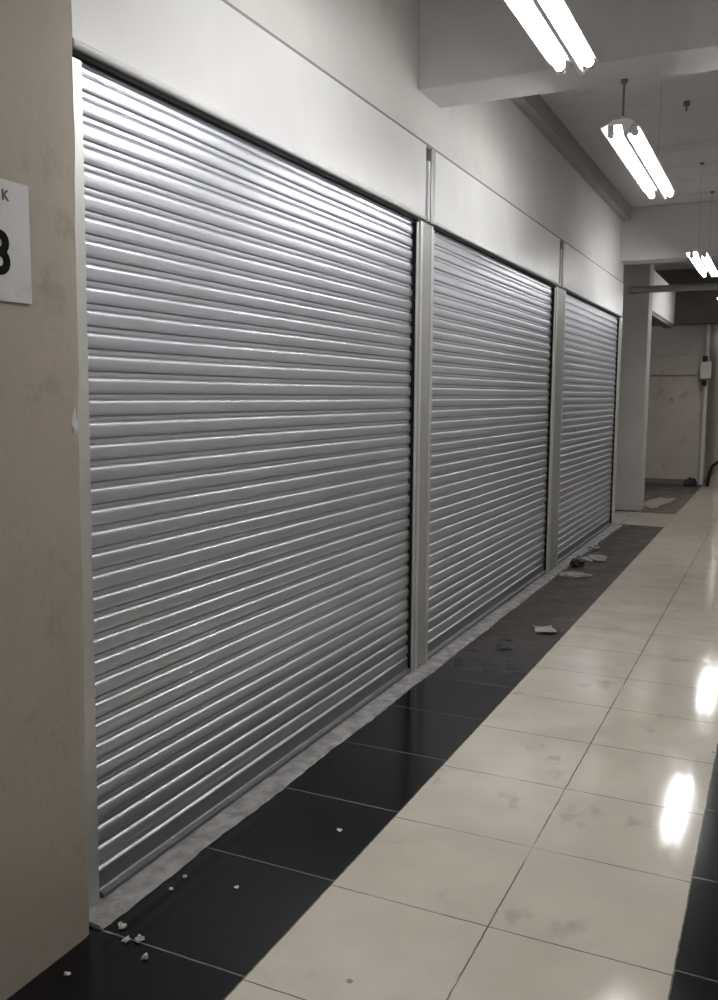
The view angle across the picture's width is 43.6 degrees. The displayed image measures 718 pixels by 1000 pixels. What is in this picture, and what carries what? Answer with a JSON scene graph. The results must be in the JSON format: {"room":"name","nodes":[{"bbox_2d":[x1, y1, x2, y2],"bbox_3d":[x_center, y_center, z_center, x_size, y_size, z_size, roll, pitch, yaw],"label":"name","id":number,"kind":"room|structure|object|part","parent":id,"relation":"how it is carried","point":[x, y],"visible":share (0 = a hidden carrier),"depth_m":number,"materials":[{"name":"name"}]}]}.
{"room":"shopping mall","nodes":[
{"label":"shopping mall","id":0,"kind":"room"},
{"bbox_2d":[0,0,88,999],"bbox_3d":[-2.413,-0.258,-0.596,0.443,3.720,6.925,3,7,25],"label":"wall","id":1,"kind":"structure","parent":0,"point":[44,874],"depth_m":2.32,"materials":[{"name":"beige paint"}]},
{"bbox_2d":[0,178,31,304],"bbox_3d":[-0.857,-0.625,2.160,0.006,0.288,0.171,3,7,25],"label":"number plate","id":2,"kind":"object","parent":1,"relation":"attached to","point":[15,256],"visible":1,"depth_m":2.19,"materials":[{"name":"white paint"}]},
{"bbox_2d":[72,48,418,907],"bbox_3d":[-0.293,-0.136,3.754,0.098,2.480,2.635,3,7,25],"label":"roller shutter","id":3,"kind":"object","parent":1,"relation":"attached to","point":[247,312],"visible":0.95,"depth_m":3.27,"materials":[{"name":"metal"}]},
{"bbox_3d":[-0.837,0.006,2.609,0.098,2.456,0.085,3,7,25],"label":"guide rail","id":4,"kind":"part","parent":3,"relation":"part of","materials":[{"name":"metal"}]},
{"bbox_3d":[0.264,-0.258,4.929,0.098,2.456,0.022,3,7,25],"label":"guide rail","id":5,"kind":"part","parent":3,"relation":"part of","materials":[{"name":"metal"}]},
{"bbox_2d":[89,669,433,928],"bbox_3d":[-0.255,1.098,3.879,0.213,0.015,2.730,3,7,25],"label":"threshold","id":6,"kind":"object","parent":1,"relation":"attached to","point":[124,897],"depth_m":3.31,"materials":[{"name":"grey concrete"}]},
{"bbox_2d":[413,149,435,669],"bbox_3d":[0.323,-0.472,4.997,0.120,2.855,0.190,3,7,25],"label":"steel post","id":7,"kind":"object","parent":6,"relation":"on","point":[425,271],"visible":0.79,"depth_m":4.97,"materials":[{"name":"grey metal"}]},
{"bbox_3d":[0.314,-0.280,5.025,0.102,2.465,0.134,3,7,25],"label":"post","id":8,"kind":"part","parent":7,"relation":"part of","materials":[{"name":"grey metal"}]},
{"bbox_2d":[7,466,717,999],"bbox_3d":[2.009,0.373,10.773,6.200,0.120,31.000,3,7,25],"label":"floor","id":9,"kind":"structure","parent":0,"point":[537,819],"depth_m":3.13,"materials":[{"name":"tile"}]},
{"bbox_2d":[118,921,126,928],"bbox_3d":[-0.693,1.242,2.623,0.026,0.014,0.025,4,8,31],"label":"crumb","id":10,"kind":"object","parent":9,"relation":"on","point":[121,925],"visible":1,"depth_m":2.62,"materials":[{"name":"white paper"}]},
{"bbox_2d":[121,935,130,942],"bbox_3d":[-0.664,1.250,2.557,0.019,0.013,0.024,3,7,20],"label":"crumb","id":11,"kind":"object","parent":9,"relation":"on","point":[126,939],"visible":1,"depth_m":2.55,"materials":[{"name":"white paper"}]},
{"bbox_2d":[135,934,144,942],"bbox_3d":[-0.627,1.248,2.559,0.029,0.018,0.026,6,9,40],"label":"crumb","id":12,"kind":"object","parent":9,"relation":"on","point":[139,938],"visible":1,"depth_m":2.55,"materials":[{"name":"white paper"}]},
{"bbox_2d":[141,952,147,959],"bbox_3d":[-0.594,1.260,2.482,0.020,0.012,0.020,-2,7,-20],"label":"crumb","id":13,"kind":"object","parent":9,"relation":"on","point":[145,956],"visible":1,"depth_m":2.48,"materials":[{"name":"white paper"}]},
{"bbox_2d":[496,643,513,649],"bbox_3d":[0.902,0.906,5.570,0.115,0.018,0.136,0,7,-6],"label":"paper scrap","id":14,"kind":"object","parent":9,"relation":"on","point":[502,646],"visible":1,"depth_m":5.54,"materials":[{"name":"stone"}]},
{"bbox_2d":[533,625,555,632],"bbox_3d":[1.236,0.856,5.965,0.145,0.024,0.189,0,7,-3],"label":"paper scrap","id":15,"kind":"object","parent":9,"relation":"on","point":[549,628],"visible":1,"depth_m":5.94,"materials":[{"name":"white paper"}]},
{"bbox_2d":[559,571,592,577],"bbox_3d":[1.867,0.647,7.816,0.282,0.022,0.260,-6,9,-41],"label":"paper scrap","id":16,"kind":"object","parent":9,"relation":"on","point":[570,574],"visible":1,"depth_m":7.78,"materials":[{"name":"white paper"}]},
{"bbox_2d":[570,555,584,566],"bbox_3d":[2.011,0.561,8.259,0.150,0.091,0.147,-2,7,-20],"label":"lump","id":17,"kind":"object","parent":9,"relation":"on","point":[578,561],"visible":1,"depth_m":8.21,"materials":[{"name":"plastic"}]},
{"bbox_2d":[582,554,606,561],"bbox_3d":[2.267,0.552,8.606,0.240,0.030,0.363,3,7,25],"label":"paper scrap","id":18,"kind":"object","parent":9,"relation":"on","point":[595,557],"visible":1,"depth_m":8.55,"materials":[{"name":"white paper"}]},
{"bbox_2d":[615,264,653,510],"bbox_3d":[3.633,-1.728,12.294,0.620,3.720,0.350,3,7,25],"label":"pillar","id":19,"kind":"structure","parent":9,"relation":"on","point":[637,307],"depth_m":12.11,"materials":[{"name":"grey paint"}]},
{"bbox_2d":[652,270,675,327],"bbox_3d":[4.514,-2.993,13.517,0.160,0.600,2.840,3,7,25],"label":"panel","id":20,"kind":"object","parent":19,"relation":"attached to","point":[663,306],"visible":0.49,"depth_m":13.47,"materials":[{"name":"grey paint"}]},
{"bbox_3d":[4.504,-2.720,13.554,0.140,0.048,2.840,3,7,25],"label":"underside frame","id":21,"kind":"part","parent":20,"relation":"part of","materials":[{"name":"grey paint"}]},
{"bbox_2d":[631,283,717,293],"bbox_3d":[4.660,-2.723,11.428,2.300,0.106,0.138,3,7,25],"label":"pipe","id":22,"kind":"object","parent":19,"relation":"attached to","point":[702,286],"visible":1,"depth_m":11.64,"materials":[{"name":"grey metal"}]},
{"bbox_2d":[644,497,676,507],"bbox_3d":[4.390,0.033,13.220,0.333,0.014,1.447,5,8,32],"label":"sheet","id":23,"kind":"object","parent":9,"relation":"on","point":[654,503],"visible":0.91,"depth_m":13.19,"materials":[{"name":"white paper"}]},
{"bbox_2d":[683,477,697,486],"bbox_3d":[5.779,-0.322,15.714,0.256,0.159,0.261,-2,7,-17],"label":"bundle","id":24,"kind":"object","parent":9,"relation":"on","point":[690,482],"visible":1,"depth_m":15.62,"materials":[{"name":"plastic"}]},
{"bbox_2d":[698,324,710,484],"bbox_3d":[5.994,-1.791,15.645,0.190,3.055,0.090,3,7,25],"label":"vertical pipe","id":25,"kind":"object","parent":9,"relation":"on","point":[708,326],"visible":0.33,"depth_m":15.64,"materials":[{"name":"grey metal"}]},
{"bbox_2d":[700,356,711,385],"bbox_3d":[5.991,-2.227,15.499,0.180,0.505,0.089,3,7,25],"label":"switch box","id":26,"kind":"object","parent":25,"relation":"attached to","point":[706,366],"visible":1,"depth_m":15.46,"materials":[{"name":"grey plastic"}]},
{"bbox_2d":[705,460,717,486],"bbox_3d":[6.587,-0.527,16.244,0.142,0.443,1.798,6,9,41],"label":"hose","id":27,"kind":"object","parent":9,"relation":"on","point":[713,465],"visible":1,"depth_m":15.78,"materials":[{"name":"black rubber"}]},
{"bbox_2d":[227,0,623,286],"bbox_3d":[0.895,-1.100,6.777,0.600,3.720,9.270,3,7,25],"label":"wall","id":28,"kind":"structure","parent":0,"point":[371,47],"depth_m":5.01,"materials":[{"name":"white paint"}]},
{"bbox_2d":[71,0,426,219],"bbox_3d":[-0.215,-1.566,3.619,0.027,0.390,2.667,3,7,25],"label":"panel","id":29,"kind":"object","parent":28,"relation":"attached to","point":[205,55],"visible":0.84,"depth_m":3.25,"materials":[{"name":"white paint"}]},
{"bbox_2d":[221,0,622,282],"bbox_3d":[1.161,-2.100,6.537,0.034,0.023,9.190,3,7,25],"label":"trim","id":30,"kind":"structure","parent":28,"relation":"attached to","point":[428,146],"depth_m":4.19,"materials":[{"name":"grey metal"}]},
{"bbox_2d":[417,569,561,671],"bbox_3d":[1.031,0.788,6.588,0.214,0.015,3.300,3,7,25],"label":"trim","id":31,"kind":"structure","parent":28,"relation":"attached to","point":[437,660],"depth_m":6.06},
{"bbox_2d":[547,241,565,570],"bbox_3d":[1.711,-0.806,7.924,0.120,2.855,0.344,3,7,25],"label":"steel post","id":32,"kind":"object","parent":31,"relation":"on","point":[560,306],"visible":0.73,"depth_m":7.90,"materials":[{"name":"grey metal"}]},
{"bbox_2d":[427,225,555,659],"bbox_3d":[0.988,-0.444,6.455,0.098,2.480,2.980,3,7,25],"label":"roller shutter","id":33,"kind":"object","parent":28,"relation":"attached to","point":[492,362],"visible":0.94,"depth_m":6.13,"materials":[{"name":"metal"}]},
{"bbox_3d":[0.360,-0.281,5.132,0.098,2.456,0.034,3,7,25],"label":"guide rail","id":34,"kind":"part","parent":33,"relation":"part of","materials":[{"name":"metal"}]},
{"bbox_3d":[1.619,-0.584,7.785,0.098,2.456,0.022,3,7,25],"label":"guide rail","id":35,"kind":"part","parent":33,"relation":"part of","materials":[{"name":"metal"}]},
{"bbox_2d":[434,152,559,285],"bbox_3d":[1.056,-1.871,6.298,0.027,0.390,3.055,3,7,25],"label":"panel","id":36,"kind":"object","parent":28,"relation":"attached to","point":[466,209],"visible":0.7,"depth_m":5.88,"materials":[{"name":"white paint"}]},
{"bbox_2d":[510,94,630,220],"bbox_3d":[1.795,-2.992,7.640,0.090,0.150,6.104,3,7,25],"label":"trim","id":37,"kind":"structure","parent":28,"relation":"attached to","point":[534,107],"depth_m":7.55,"materials":[{"name":"paint"}]},
{"bbox_2d":[552,524,621,570],"bbox_3d":[2.421,0.458,9.491,0.239,0.015,3.170,3,7,25],"label":"trim","id":38,"kind":"structure","parent":28,"relation":"attached to","point":[565,563],"depth_m":9.23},
{"bbox_2d":[587,543,599,550],"bbox_3d":[2.395,0.475,9.155,0.112,0.058,0.260,3,7,25],"label":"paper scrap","id":39,"kind":"object","parent":38,"relation":"on","point":[593,546],"visible":1,"depth_m":9.09,"materials":[{"name":"white paper"}]},
{"bbox_2d":[612,318,622,523],"bbox_3d":[3.099,-0.939,10.809,0.032,2.465,0.127,3,7,25],"label":"end post","id":40,"kind":"object","parent":38,"relation":"on","point":[621,319],"visible":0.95,"depth_m":10.78,"materials":[{"name":"metal"}]},
{"bbox_2d":[557,290,619,563],"bbox_3d":[2.403,-0.784,9.437,0.098,2.480,2.957,3,7,25],"label":"roller shutter","id":41,"kind":"object","parent":28,"relation":"attached to","point":[592,332],"visible":0.91,"depth_m":9.29,"materials":[{"name":"metal"}]},
{"bbox_3d":[3.029,-0.923,10.758,0.098,2.456,0.022,3,7,25],"label":"guide rail","id":42,"kind":"part","parent":41,"relation":"part of","materials":[{"name":"metal"}]},
{"bbox_2d":[562,243,623,316],"bbox_3d":[2.447,-2.206,9.230,0.027,0.390,3.230,3,7,25],"label":"panel","id":43,"kind":"object","parent":28,"relation":"attached to","point":[583,278],"visible":0.97,"depth_m":8.93,"materials":[{"name":"white paint"}]},
{"bbox_2d":[539,70,717,270],"bbox_3d":[2.033,-3.456,10.324,6.200,0.150,31.000,3,7,25],"label":"ceiling","id":44,"kind":"structure","parent":0,"point":[685,140],"depth_m":7.26,"materials":[{"name":"white paint"}]},
{"bbox_2d":[505,0,598,74],"bbox_3d":[0.530,-2.073,2.861,0.194,0.880,1.620,3,7,25],"label":"fluorescent light","id":45,"kind":"object","parent":44,"relation":"hanging from","point":[550,24],"visible":1,"depth_m":3.27,"materials":[{"name":"white glass"}]},
{"bbox_2d":[418,0,717,107],"bbox_3d":[1.375,-2.385,4.325,2.200,0.590,0.335,3,7,25],"label":"beam","id":46,"kind":"structure","parent":44,"relation":"attached to","point":[471,51],"depth_m":4.44,"materials":[{"name":"white paint"}]},
{"bbox_2d":[600,78,674,199],"bbox_3d":[1.648,-2.335,5.160,0.194,0.880,1.620,3,7,25],"label":"fluorescent light","id":47,"kind":"object","parent":44,"relation":"hanging from","point":[625,135],"visible":0.97,"depth_m":4.91,"materials":[{"name":"white glass"}]},
{"bbox_3d":[1.330,-2.005,4.515,0.011,0.210,0.011,1,7,3],"label":"hanging rod","id":48,"kind":"part","parent":47,"relation":"part of","materials":[{"name":"grey metal"}]},
{"bbox_2d":[621,201,717,264],"bbox_3d":[2.321,-3.153,10.979,6.200,0.600,0.360,3,7,25],"label":"beam","id":49,"kind":"structure","parent":44,"relation":"attached to","point":[659,233],"depth_m":10.22,"materials":[{"name":"white paint"}]},
{"bbox_2d":[652,267,717,325],"bbox_3d":[4.684,-3.562,15.981,6.200,0.920,0.350,3,7,25],"label":"beam","id":50,"kind":"structure","parent":44,"relation":"attached to","point":[691,307],"depth_m":15.32,"materials":[{"name":"grey paint"}]},
{"bbox_2d":[683,101,689,111],"bbox_3d":[2.423,-2.912,6.641,0.044,0.070,0.044,3,7,25],"label":"ceiling hook","id":51,"kind":"object","parent":44,"relation":"attached to","point":[686,103],"visible":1,"depth_m":6.63,"materials":[{"name":"grey metal"}]},
{"bbox_2d":[686,162,717,277],"bbox_3d":[3.490,-2.778,9.043,0.194,0.880,1.560,3,7,25],"label":"fluorescent light","id":52,"kind":"object","parent":44,"relation":"hanging from","point":[700,258],"visible":1,"depth_m":8.80,"materials":[{"name":"white glass"}]},
{"bbox_2d":[650,325,705,364],"bbox_3d":[5.011,-3.237,16.227,2.420,1.620,0.295,3,7,25],"label":"wall","id":53,"kind":"structure","parent":0,"point":[679,340],"depth_m":15.81,"materials":[{"name":"grey paint"}]},
{"bbox_2d":[649,356,697,374],"bbox_3d":[4.942,-2.408,16.152,2.150,0.330,0.060,3,7,25],"label":"trim","id":54,"kind":"structure","parent":53,"relation":"attached to","point":[666,365],"depth_m":15.83,"materials":[{"name":"grey paint"}]},
{"bbox_2d":[645,324,717,484],"bbox_3d":[6.879,-2.645,20.302,2.420,3.720,9.100,3,7,25],"label":"wall","id":55,"kind":"structure","parent":0,"point":[674,401],"depth_m":16.04,"materials":[{"name":"grey paint"}]},
{"bbox_2d":[645,478,683,484],"bbox_3d":[4.867,-0.378,16.435,2.100,0.090,0.030,3,7,25],"label":"baseboard","id":56,"kind":"structure","parent":55,"relation":"attached to","point":[647,480],"depth_m":16.13,"materials":[{"name":"grey paint"}]}
]}

